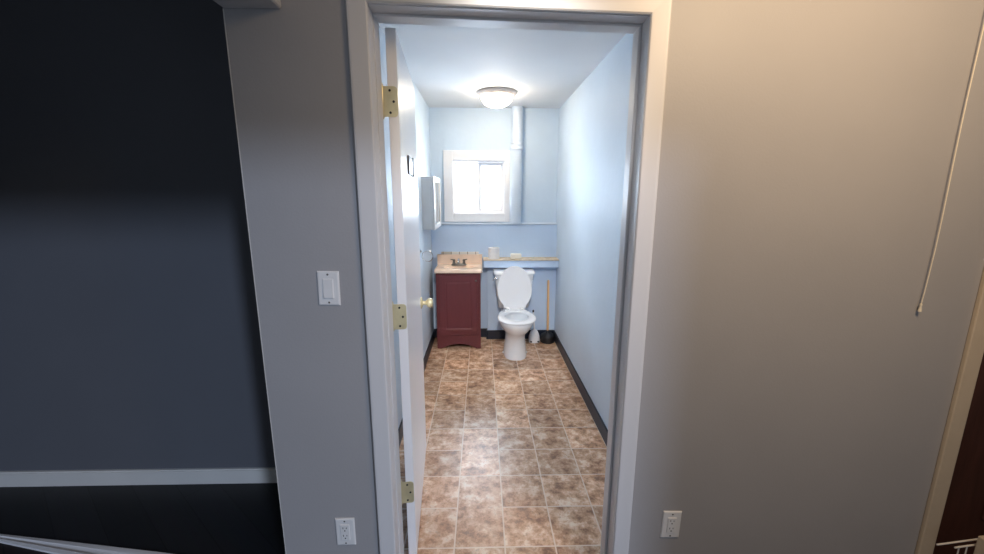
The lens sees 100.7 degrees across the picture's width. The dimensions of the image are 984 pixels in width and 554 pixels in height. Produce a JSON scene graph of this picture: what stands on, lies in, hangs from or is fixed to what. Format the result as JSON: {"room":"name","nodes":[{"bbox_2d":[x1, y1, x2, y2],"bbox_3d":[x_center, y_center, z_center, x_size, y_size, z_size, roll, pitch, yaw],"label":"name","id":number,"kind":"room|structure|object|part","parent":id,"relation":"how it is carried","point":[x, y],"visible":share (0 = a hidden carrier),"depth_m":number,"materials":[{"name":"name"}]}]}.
{"room":"hallway","nodes":[
{"label":"hallway","id":0,"kind":"room"},
{"bbox_2d":[0,0,274,470],"bbox_3d":[-2.680,-0.209,1.984,3.738,2.700,0.100,0,11,-1],"label":"wall","id":1,"kind":"structure","parent":0,"point":[130,338],"depth_m":1.97,"materials":[{"name":"grey paint"}]},
{"bbox_2d":[0,467,276,486],"bbox_3d":[-2.681,1.083,2.185,3.738,0.086,0.014,0,11,-1],"label":"baseboard","id":2,"kind":"structure","parent":1,"relation":"attached to","point":[260,474],"depth_m":2.20,"materials":[{"name":"white wood"}]},
{"bbox_2d":[0,337,606,553],"bbox_3d":[-0.696,1.187,2.058,7.700,0.060,5.600,0,11,-1],"label":"floor","id":3,"kind":"structure","parent":0,"point":[515,458],"depth_m":2.14,"materials":[{"name":"tile"}]},
{"bbox_2d":[434,252,481,348],"bbox_3d":[-0.335,0.236,4.212,0.471,0.956,0.356,0,11,-1],"label":"bathroom vanity","id":4,"kind":"object","parent":3,"relation":"on","point":[458,288],"visible":0.98,"depth_m":4.08,"materials":[{"name":"brown wood"}]},
{"bbox_2d":[434,264,481,272],"bbox_3d":[-0.334,-0.059,4.155,0.471,0.094,0.331,0,11,-1],"label":"sink","id":5,"kind":"object","parent":4,"relation":"in","point":[440,268],"depth_m":4.04,"materials":[{"name":"stone"}]},
{"bbox_3d":[-0.334,0.286,4.067,0.365,0.599,0.002,0,11,-1],"label":"raised panel","id":6,"kind":"part","parent":4,"relation":"part of","materials":[{"name":"brown wood"}]},
{"bbox_3d":[-0.334,0.285,4.076,0.381,0.615,0.016,0,11,-1],"label":"door","id":7,"kind":"part","parent":4,"relation":"part of","materials":[{"name":"brown wood"}]},
{"bbox_2d":[451,258,466,265],"bbox_3d":[-0.341,-0.158,4.206,0.131,0.078,0.131,11,16,43],"label":"sink faucet","id":8,"kind":"object","parent":4,"relation":"on","point":[458,263],"visible":1,"depth_m":4.20,"materials":[{"name":"metal"}]},
{"bbox_2d":[493,266,535,360],"bbox_3d":[0.224,0.336,3.985,0.425,0.851,0.784,0,11,-1],"label":"toilet","id":9,"kind":"object","parent":3,"relation":"on","point":[513,283],"visible":0.98,"depth_m":4.03,"materials":[{"name":"white ceramic"}]},
{"bbox_3d":[0.222,0.134,4.216,0.392,0.358,0.238,0,11,-1],"label":"tank","id":10,"kind":"part","parent":9,"relation":"part of","materials":[{"name":"white ceramic"}]},
{"bbox_3d":[0.222,-0.058,4.174,0.418,0.036,0.258,0,11,-1],"label":"tank lid","id":11,"kind":"part","parent":9,"relation":"part of","materials":[{"name":"white ceramic"}]},
{"bbox_3d":[0.225,0.104,4.053,0.342,0.423,0.062,0,11,-1],"label":"seat lid","id":12,"kind":"part","parent":9,"relation":"part of","materials":[{"name":"white plastic"}]},
{"bbox_3d":[0.229,0.574,3.943,0.344,0.402,0.608,0,11,-1],"label":"bowl","id":13,"kind":"part","parent":9,"relation":"part of","materials":[{"name":"white ceramic"}]},
{"bbox_3d":[0.232,0.377,3.820,0.360,0.023,0.440,0,11,-1],"label":"seat","id":14,"kind":"part","parent":9,"relation":"part of","materials":[{"name":"white ceramic"}]},
{"bbox_2d":[528,310,539,342],"bbox_3d":[0.451,0.519,4.333,0.120,0.356,0.096,0,11,-1],"label":"toilet brush","id":15,"kind":"object","parent":3,"relation":"on","point":[534,337],"visible":0.98,"depth_m":4.32,"materials":[{"name":"white plastic"}]},
{"bbox_2d":[540,280,554,343],"bbox_3d":[0.593,0.363,4.301,0.152,0.676,0.152,0,11,-1],"label":"plunger","id":16,"kind":"object","parent":3,"relation":"on","point":[547,337],"visible":1,"depth_m":4.30,"materials":[{"name":"black rubber"}]},
{"bbox_2d":[540,330,554,343],"bbox_3d":[0.593,0.630,4.355,0.152,0.132,0.152,0,11,-1],"label":"cup","id":17,"kind":"object","parent":16,"relation":"on","point":[547,337],"depth_m":4.30,"materials":[{"name":"black plastic"}]},
{"bbox_3d":[0.589,0.305,4.290,0.033,0.558,0.025,0,11,-1],"label":"handle","id":18,"kind":"part","parent":16,"relation":"part of","materials":[{"name":"brown wood"}]},
{"bbox_2d":[936,535,983,553],"bbox_3d":[1.972,1.116,1.454,0.616,0.325,0.256,-1,11,-8],"label":"wire rack","id":19,"kind":"object","parent":3,"relation":"on","point":[979,546],"visible":1,"depth_m":1.50,"materials":[{"name":"white metal"}]},
{"bbox_3d":[1.954,0.985,1.554,0.616,0.006,0.006,-1,11,-8],"label":"rail","id":20,"kind":"part","parent":19,"relation":"part of","materials":[{"name":"white metal"}]},
{"bbox_3d":[1.982,0.986,1.538,0.566,0.010,0.006,-1,11,-8],"label":"rail","id":21,"kind":"part","parent":19,"relation":"part of","materials":[{"name":"white metal"}]},
{"bbox_3d":[1.792,1.105,1.506,0.035,0.325,0.035,-1,11,-8],"label":"post","id":22,"kind":"part","parent":19,"relation":"part of","materials":[{"name":"beige paint"}]},
{"bbox_2d":[379,26,433,428],"bbox_3d":[-0.665,-0.275,3.087,0.120,2.400,3.209,0,11,-1],"label":"wall","id":23,"kind":"structure","parent":0,"point":[421,108],"depth_m":3.47,"materials":[{"name":"blue paint"}]},
{"bbox_2d":[382,27,432,553],"bbox_3d":[-0.382,0.111,1.944,0.173,2.075,0.798,-1,11,-6],"label":"door","id":24,"kind":"structure","parent":23,"relation":"in","point":[398,97],"depth_m":1.66,"materials":[{"name":"white wood"}]},
{"bbox_3d":[-0.366,0.145,2.294,0.069,0.066,0.066,-1,11,-6],"label":"knob","id":25,"kind":"part","parent":24,"relation":"part of","materials":[{"name":"gold metal"}]},
{"bbox_2d":[398,329,434,446],"bbox_3d":[-0.596,0.892,3.119,0.012,0.100,2.809,0,11,-1],"label":"baseboard","id":26,"kind":"structure","parent":23,"relation":"attached to","point":[400,430],"depth_m":3.77,"materials":[{"name":"black rubber"}]},
{"bbox_2d":[420,250,432,261],"bbox_3d":[-0.555,-0.184,3.459,0.116,0.114,0.040,0,11,-1],"label":"towel ring","id":27,"kind":"object","parent":23,"relation":"attached to","point":[420,250],"visible":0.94,"depth_m":3.46,"materials":[{"name":"silver metal"}]},
{"bbox_2d":[421,176,440,229],"bbox_3d":[-0.561,-0.703,3.868,0.128,0.474,0.551,0,11,-1],"label":"medicine cabinet","id":28,"kind":"object","parent":23,"relation":"attached to","point":[430,186],"visible":1,"depth_m":3.62,"materials":[{"name":"white plastic"}]},
{"bbox_3d":[-0.523,-0.703,3.868,0.021,0.474,0.551,0,11,-1],"label":"door frame","id":29,"kind":"part","parent":28,"relation":"part of","materials":[{"name":"white plastic"}]},
{"bbox_2d":[435,182,439,222],"bbox_3d":[-0.527,-0.703,3.868,0.007,0.378,0.455,0,11,-1],"label":"mirror","id":30,"kind":"object","parent":28,"relation":"attached to","point":[437,184],"depth_m":3.93,"materials":[{"name":"clear glass"}]},
{"bbox_2d":[429,107,558,222],"bbox_3d":[0.021,-1.130,4.304,1.315,1.200,0.160,0,11,-1],"label":"wall","id":31,"kind":"structure","parent":0,"point":[449,128],"depth_m":4.17,"materials":[{"name":"blue paint"}]},
{"bbox_2d":[443,150,509,221],"bbox_3d":[-0.159,-0.955,4.318,0.686,0.726,0.172,0,11,-1],"label":"window","id":32,"kind":"structure","parent":31,"relation":"in","point":[501,158],"depth_m":4.27,"materials":[{"name":"white plastic"}]},
{"bbox_3d":[-0.258,-0.957,4.367,0.280,0.513,0.020,0,11,-1],"label":"sash","id":33,"kind":"part","parent":32,"relation":"part of","materials":[{"name":"white plastic"}]},
{"bbox_3d":[-0.138,-0.949,4.331,0.549,0.545,0.150,0,11,-1],"label":"frame","id":34,"kind":"part","parent":32,"relation":"part of","materials":[{"name":"white plastic"}]},
{"bbox_3d":[-0.014,-0.953,4.348,0.267,0.513,0.020,0,11,-1],"label":"sash","id":35,"kind":"part","parent":32,"relation":"part of","materials":[{"name":"white plastic"}]},
{"bbox_2d":[509,105,522,222],"bbox_3d":[0.247,-1.127,4.162,0.138,1.148,0.138,7,13,32],"label":"drain pipe","id":36,"kind":"object","parent":31,"relation":"attached to","point":[516,146],"visible":0.99,"depth_m":4.11,"materials":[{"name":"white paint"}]},
{"bbox_2d":[431,225,556,329],"bbox_3d":[0.021,0.035,4.474,1.315,1.250,0.285,0,11,-1],"label":"wall","id":37,"kind":"structure","parent":0,"point":[527,240],"depth_m":4.30,"materials":[{"name":"blue paint"}]},
{"bbox_2d":[437,254,481,264],"bbox_3d":[-0.338,-0.185,4.294,0.471,0.110,0.030,0,11,-1],"label":"backsplash","id":38,"kind":"structure","parent":37,"relation":"attached to","point":[441,258],"depth_m":4.28,"materials":[{"name":"beige stone"}]},
{"bbox_2d":[435,328,552,338],"bbox_3d":[0.022,0.621,4.473,1.291,0.100,0.077,0,11,-1],"label":"baseboard","id":39,"kind":"structure","parent":37,"relation":"attached to","point":[491,334],"depth_m":4.44,"materials":[{"name":"black rubber"}]},
{"bbox_2d":[441,223,556,224],"bbox_3d":[0.023,-0.560,4.285,1.315,0.014,0.100,0,11,-1],"label":"trim","id":40,"kind":"structure","parent":37,"relation":"attached to","point":[441,223],"depth_m":4.24,"materials":[{"name":"blue paint"}]},
{"bbox_2d":[483,257,558,267],"bbox_3d":[0.296,-0.153,4.242,0.773,0.085,0.176,0,11,-1],"label":"wall shelf","id":41,"kind":"object","parent":37,"relation":"attached to","point":[502,262],"visible":0.95,"depth_m":4.16,"materials":[{"name":"blue paint"}]},
{"bbox_2d":[488,247,499,258],"bbox_3d":[0.020,-0.247,4.200,0.117,0.114,0.117,0,11,-1],"label":"toilet paper roll","id":42,"kind":"object","parent":41,"relation":"on","point":[493,252],"visible":1,"depth_m":4.15,"materials":[{"name":"white paper"}]},
{"bbox_2d":[510,253,520,258],"bbox_3d":[0.246,-0.215,4.202,0.112,0.052,0.060,0,11,-1],"label":"soap bar","id":43,"kind":"object","parent":41,"relation":"on","point":[512,255],"visible":1,"depth_m":4.17,"materials":[{"name":"white"}]},
{"bbox_3d":[0.297,-0.188,4.235,0.773,0.012,0.176,0,11,-1],"label":"shelf","id":44,"kind":"part","parent":41,"relation":"part of","materials":[{"name":"beige wood"}]},
{"bbox_2d":[379,23,624,107],"bbox_3d":[0.052,-1.502,2.858,1.850,0.100,3.209,0,11,-1],"label":"ceiling","id":45,"kind":"structure","parent":0,"point":[447,65],"depth_m":2.68,"materials":[{"name":"white paint"}]},
{"bbox_2d":[476,87,516,108],"bbox_3d":[0.040,-1.506,3.484,0.344,0.140,0.344,0,11,-1],"label":"ceiling lamp","id":46,"kind":"object","parent":45,"relation":"attached to","point":[494,97],"visible":1,"depth_m":3.38,"materials":[{"name":"white glass"}]},
{"bbox_2d":[554,34,632,428],"bbox_3d":[0.770,-0.279,3.121,0.120,2.400,3.209,0,11,-1],"label":"wall","id":47,"kind":"structure","parent":0,"point":[593,121],"depth_m":2.88,"materials":[{"name":"blue paint"}]},
{"bbox_2d":[553,330,607,445],"bbox_3d":[0.707,0.894,3.118,0.012,0.100,2.744,0,11,-1],"label":"baseboard","id":48,"kind":"structure","parent":47,"relation":"attached to","point":[601,426],"depth_m":3.10,"materials":[{"name":"black rubber"}]},
{"bbox_2d":[223,0,983,553],"bbox_3d":[0.480,-0.089,1.412,2.552,2.700,0.070,0,11,-1],"label":"wall","id":49,"kind":"structure","parent":0,"point":[797,392],"depth_m":1.39,"materials":[{"name":"grey paint"}]},
{"bbox_2d":[0,534,170,553],"bbox_3d":[-1.870,1.198,1.814,2.162,0.010,0.142,2,12,10],"label":"trim","id":50,"kind":"structure","parent":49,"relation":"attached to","point":[50,546],"depth_m":1.81,"materials":[{"name":"white plastic"}]},
{"bbox_2d":[213,0,280,8],"bbox_3d":[-0.699,-1.035,0.833,0.172,0.622,0.635,0,11,-1],"label":"trim","id":51,"kind":"structure","parent":49,"relation":"attached to","point":[267,4],"depth_m":1.18,"materials":[{"name":"white paint"}]},
{"bbox_2d":[223,9,285,552],"bbox_3d":[-0.795,0.226,1.409,0.002,2.078,0.004,0,11,-1],"label":"trim","id":52,"kind":"structure","parent":49,"relation":"attached to","point":[223,9],"depth_m":1.35,"materials":[{"name":"grey wood"}]},
{"bbox_2d":[317,271,340,304],"bbox_3d":[-0.550,0.039,1.371,0.073,0.118,0.012,1,11,-2],"label":"light switch","id":53,"kind":"object","parent":49,"relation":"attached to","point":[328,283],"visible":1,"depth_m":1.37,"materials":[{"name":"white plastic"}]},
{"bbox_2d":[335,518,355,544],"bbox_3d":[-0.560,0.975,1.560,0.073,0.118,0.009,0,11,-1],"label":"wall outlet","id":54,"kind":"object","parent":49,"relation":"attached to","point":[345,527],"visible":1,"depth_m":1.56,"materials":[{"name":"white plastic"}]},
{"bbox_2d":[340,525,349,539],"bbox_3d":[-0.560,0.975,1.557,0.034,0.067,0.004,0,11,-1],"label":"receptacle","id":55,"kind":"object","parent":54,"relation":"attached to","point":[344,529],"depth_m":1.56,"materials":[{"name":"white plastic"}]},
{"bbox_2d":[345,0,396,553],"bbox_3d":[-0.401,0.187,1.402,0.062,2.160,0.017,0,11,-1],"label":"trim","id":56,"kind":"structure","parent":49,"relation":"attached to","point":[357,18],"depth_m":1.34,"materials":[{"name":"white paint"}]},
{"bbox_2d":[368,4,648,553],"bbox_3d":[0.050,0.193,1.492,0.887,2.114,0.136,0,11,-1],"label":"trim","id":57,"kind":"structure","parent":49,"relation":"attached to","point":[372,8],"depth_m":1.36,"materials":[{"name":"white paint"}]},
{"bbox_2d":[365,0,663,15],"bbox_3d":[0.054,-0.831,1.208,0.969,0.087,0.017,0,11,-1],"label":"trim","id":58,"kind":"structure","parent":49,"relation":"attached to","point":[623,7],"depth_m":1.21,"materials":[{"name":"white paint"}]},
{"bbox_2d":[612,0,671,553],"bbox_3d":[0.506,0.197,1.426,0.062,2.133,0.017,0,11,-1],"label":"trim","id":59,"kind":"structure","parent":49,"relation":"attached to","point":[660,18],"depth_m":1.37,"materials":[{"name":"white paint"}]},
{"bbox_2d":[660,511,681,536],"bbox_3d":[0.698,0.965,1.589,0.073,0.118,0.009,1,11,-2],"label":"wall outlet","id":60,"kind":"object","parent":49,"relation":"attached to","point":[671,520],"visible":1,"depth_m":1.58,"materials":[{"name":"white plastic"}]},
{"bbox_2d":[666,518,676,532],"bbox_3d":[0.698,0.966,1.586,0.035,0.068,0.004,0,11,-1],"label":"receptacle","id":61,"kind":"object","parent":60,"relation":"attached to","point":[671,523],"depth_m":1.59,"materials":[{"name":"white plastic"}]},
{"bbox_2d":[914,269,983,553],"bbox_3d":[1.736,0.195,1.482,0.061,2.120,0.066,0,11,-1],"label":"trim","id":62,"kind":"structure","parent":49,"relation":"attached to","point":[973,352],"depth_m":1.52,"materials":[{"name":"beige paint"}]},
{"bbox_2d":[933,354,983,553],"bbox_3d":[2.255,0.183,1.522,0.980,2.110,0.048,0,11,-1],"label":"door","id":63,"kind":"structure","parent":49,"relation":"in","point":[963,513],"depth_m":1.63,"materials":[{"name":"brown wood"}]},
{"bbox_3d":[-0.661,-1.293,0.285,7.900,0.100,3.100,0,11,-1],"label":"ceiling","id":64,"kind":"structure","parent":0,"visible":0},
{"bbox_2d":[918,24,983,311],"bbox_3d":[1.504,-0.649,1.277,0.014,1.570,0.011,0,11,-1],"label":"pull cord","id":65,"kind":"object","parent":64,"relation":"hanging from","point":[920,304],"visible":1,"depth_m":1.34,"materials":[{"name":"white fabric"}]}
]}

